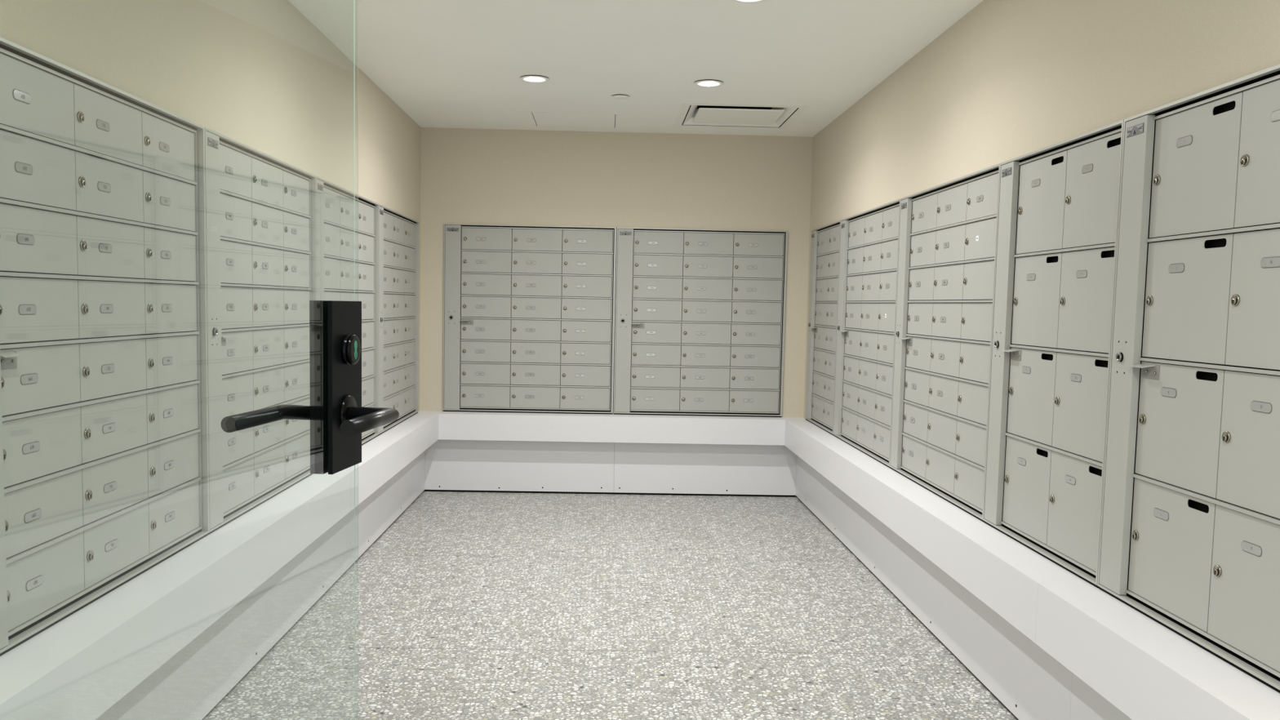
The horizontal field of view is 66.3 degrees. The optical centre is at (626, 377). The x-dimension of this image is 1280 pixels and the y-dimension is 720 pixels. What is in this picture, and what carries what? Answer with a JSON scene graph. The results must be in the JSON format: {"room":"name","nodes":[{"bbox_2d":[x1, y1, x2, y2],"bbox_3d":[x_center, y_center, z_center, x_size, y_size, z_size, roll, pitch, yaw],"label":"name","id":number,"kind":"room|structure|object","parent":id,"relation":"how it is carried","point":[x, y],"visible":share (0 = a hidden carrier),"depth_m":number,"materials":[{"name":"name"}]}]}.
{"room":"mail room","nodes":[
{"label":"mail room","id":0,"kind":"room"},
{"bbox_2d":[0,0,421,411],"bbox_3d":[-1.420,-0.220,3.521,0.268,2.366,6.217,1,4,-1],"label":"wall","id":1,"kind":"structure","parent":0,"point":[260,75],"depth_m":3.28,"materials":[{"name":"beige paint"}]},
{"bbox_2d":[0,36,209,656],"bbox_3d":[-1.268,-0.090,2.387,0.058,1.226,1.118,1,4,-1],"label":"mailbox","id":2,"kind":"object","parent":1,"relation":"attached to","point":[104,442],"visible":1,"depth_m":2.32,"materials":[{"name":"metal"}]},
{"bbox_2d":[204,127,316,534],"bbox_3d":[-1.293,-0.175,3.505,0.058,1.226,1.118,1,4,-1],"label":"mailbox","id":3,"kind":"object","parent":1,"relation":"attached to","point":[261,235],"visible":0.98,"depth_m":3.41,"materials":[{"name":"metal"}]},
{"bbox_2d":[315,176,378,444],"bbox_3d":[-1.318,-0.260,4.623,0.058,1.226,1.118,1,4,-1],"label":"mailbox","id":4,"kind":"object","parent":1,"relation":"attached to","point":[335,204],"visible":0.44,"depth_m":4.75,"materials":[{"name":"metal"}]},
{"bbox_2d":[377,204,419,435],"bbox_3d":[-1.343,-0.345,5.740,0.058,1.226,1.118,1,4,-1],"label":"mailbox","id":5,"kind":"object","parent":1,"relation":"attached to","point":[398,233],"visible":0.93,"depth_m":5.77,"materials":[{"name":"metal"}]},
{"bbox_2d":[202,490,1017,719],"bbox_3d":[-0.023,1.100,2.836,3.198,0.107,8.057,1,4,-1],"label":"floor","id":6,"kind":"structure","parent":0,"point":[469,606],"depth_m":3.79,"materials":[{"name":"stone"}]},
{"bbox_2d":[0,410,441,719],"bbox_3d":[-1.228,0.708,3.485,0.149,0.529,5.993,1,4,-1],"label":"wall ledge","id":7,"kind":"object","parent":6,"relation":"on","point":[173,640],"visible":0.95,"depth_m":2.86,"materials":[{"name":"white laminate"}]},
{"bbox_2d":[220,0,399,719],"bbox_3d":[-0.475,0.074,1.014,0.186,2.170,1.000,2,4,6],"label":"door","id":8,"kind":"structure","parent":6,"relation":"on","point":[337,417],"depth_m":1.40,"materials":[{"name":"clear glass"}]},
{"bbox_2d":[424,411,796,497],"bbox_3d":[-0.097,0.509,6.426,2.452,0.529,0.149,1,4,-1],"label":"wall ledge","id":9,"kind":"object","parent":6,"relation":"on","point":[516,452],"visible":0.96,"depth_m":6.45,"materials":[{"name":"white laminate"}]},
{"bbox_2d":[782,417,1279,719],"bbox_3d":[1.163,0.752,3.542,0.149,0.529,5.993,1,4,-1],"label":"wall ledge","id":10,"kind":"object","parent":6,"relation":"on","point":[1048,643],"visible":1,"depth_m":2.97,"materials":[{"name":"white laminate"}]},
{"bbox_2d":[419,127,813,496],"bbox_3d":[-0.083,-0.423,6.564,2.540,2.366,0.268,1,4,-1],"label":"wall","id":11,"kind":"structure","parent":0,"point":[477,176],"depth_m":6.37,"materials":[{"name":"beige paint"}]},
{"bbox_2d":[442,223,616,413],"bbox_3d":[-0.638,-0.383,6.428,1.118,1.226,0.058,1,4,-1],"label":"mailbox","id":12,"kind":"object","parent":11,"relation":"attached to","point":[529,310],"visible":1,"depth_m":6.43,"materials":[{"name":"metal"}]},
{"bbox_2d":[613,226,787,417],"bbox_3d":[0.484,-0.362,6.454,1.118,1.226,0.058,1,4,-1],"label":"mailbox","id":13,"kind":"object","parent":11,"relation":"attached to","point":[700,322],"visible":1,"depth_m":6.45,"materials":[{"name":"metal"}]},
{"bbox_2d":[288,0,983,137],"bbox_3d":[0.026,-1.376,2.649,3.198,0.128,8.057,1,4,-1],"label":"ceiling","id":14,"kind":"structure","parent":0,"point":[446,64],"depth_m":4.32,"materials":[{"name":"paint"}]},
{"bbox_2d":[520,75,549,82],"bbox_3d":[-0.457,-1.485,4.863,0.147,0.009,0.147,1,4,-1],"label":"recessed light","id":15,"kind":"object","parent":14,"relation":"in","point":[529,78],"visible":1,"depth_m":4.84,"materials":[{"name":"white ceramic"}]},
{"bbox_2d":[525,111,621,128],"bbox_3d":[-0.315,-1.568,5.960,0.561,0.001,0.514,1,4,-1],"label":"ceiling access panel","id":16,"kind":"object","parent":14,"relation":"attached to","point":[536,118],"visible":1,"depth_m":5.94,"materials":[{"name":"paint"}]},
{"bbox_2d":[611,94,629,99],"bbox_3d":[-0.032,-1.505,5.236,0.097,0.010,0.097,1,4,-1],"label":"sprinkler cover","id":17,"kind":"object","parent":14,"relation":"attached to","point":[616,96],"visible":1,"depth_m":5.23,"materials":[{"name":"white plastic"}]},
{"bbox_2d":[693,79,723,87],"bbox_3d":[0.410,-1.469,4.883,0.147,0.009,0.147,1,4,-1],"label":"recessed light","id":18,"kind":"object","parent":14,"relation":"in","point":[705,82],"visible":1,"depth_m":4.87,"materials":[{"name":"white ceramic"}]},
{"bbox_2d":[673,102,809,128],"bbox_3d":[0.652,-1.588,5.744,0.704,0.113,0.706,1,4,-1],"label":"ceiling vent","id":19,"kind":"object","parent":14,"relation":"in","point":[690,114],"visible":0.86,"depth_m":5.77,"materials":[{"name":"white metal"}]},
{"bbox_2d":[732,0,766,3],"bbox_3d":[0.440,-1.364,3.499,0.147,0.009,0.147,1,4,-1],"label":"recessed light","id":20,"kind":"object","parent":14,"relation":"in","point":[737,1],"visible":1,"depth_m":3.54,"materials":[{"name":"white ceramic"}]},
{"bbox_2d":[803,0,1279,417],"bbox_3d":[1.387,-0.169,3.587,0.268,2.366,6.217,1,4,-1],"label":"wall","id":21,"kind":"structure","parent":0,"point":[1007,80],"depth_m":3.17,"materials":[{"name":"beige paint"}]},
{"bbox_2d":[804,219,840,435],"bbox_3d":[1.206,-0.311,5.965,0.058,1.226,0.785,1,4,-1],"label":"mailbox","id":22,"kind":"object","parent":21,"relation":"attached to","point":[824,240],"visible":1,"depth_m":6.01,"materials":[{"name":"metal"}]},
{"bbox_2d":[832,199,900,467],"bbox_3d":[1.228,-0.238,5.011,0.058,1.226,1.114,1,4,-1],"label":"mailbox","id":23,"kind":"object","parent":21,"relation":"attached to","point":[869,238],"visible":0.98,"depth_m":4.99,"materials":[{"name":"metal"}]},
{"bbox_2d":[889,163,999,522],"bbox_3d":[1.252,-0.154,3.898,0.058,1.226,1.114,1,4,-1],"label":"mailbox","id":24,"kind":"object","parent":21,"relation":"attached to","point":[948,230],"visible":0.99,"depth_m":3.83,"materials":[{"name":"metal"}]},
{"bbox_2d":[982,119,1124,587],"bbox_3d":[1.273,-0.082,2.949,0.058,1.226,0.785,1,4,-1],"label":"mailbox","id":25,"kind":"object","parent":21,"relation":"attached to","point":[1058,211],"visible":0.99,"depth_m":2.92,"materials":[{"name":"metal"}]},
{"bbox_2d":[1097,63,1279,693],"bbox_3d":[1.291,-0.022,2.163,0.058,1.226,0.785,1,4,-1],"label":"mailbox","id":26,"kind":"object","parent":21,"relation":"attached to","point":[1189,540],"visible":1,"depth_m":2.20,"materials":[{"name":"metal"}]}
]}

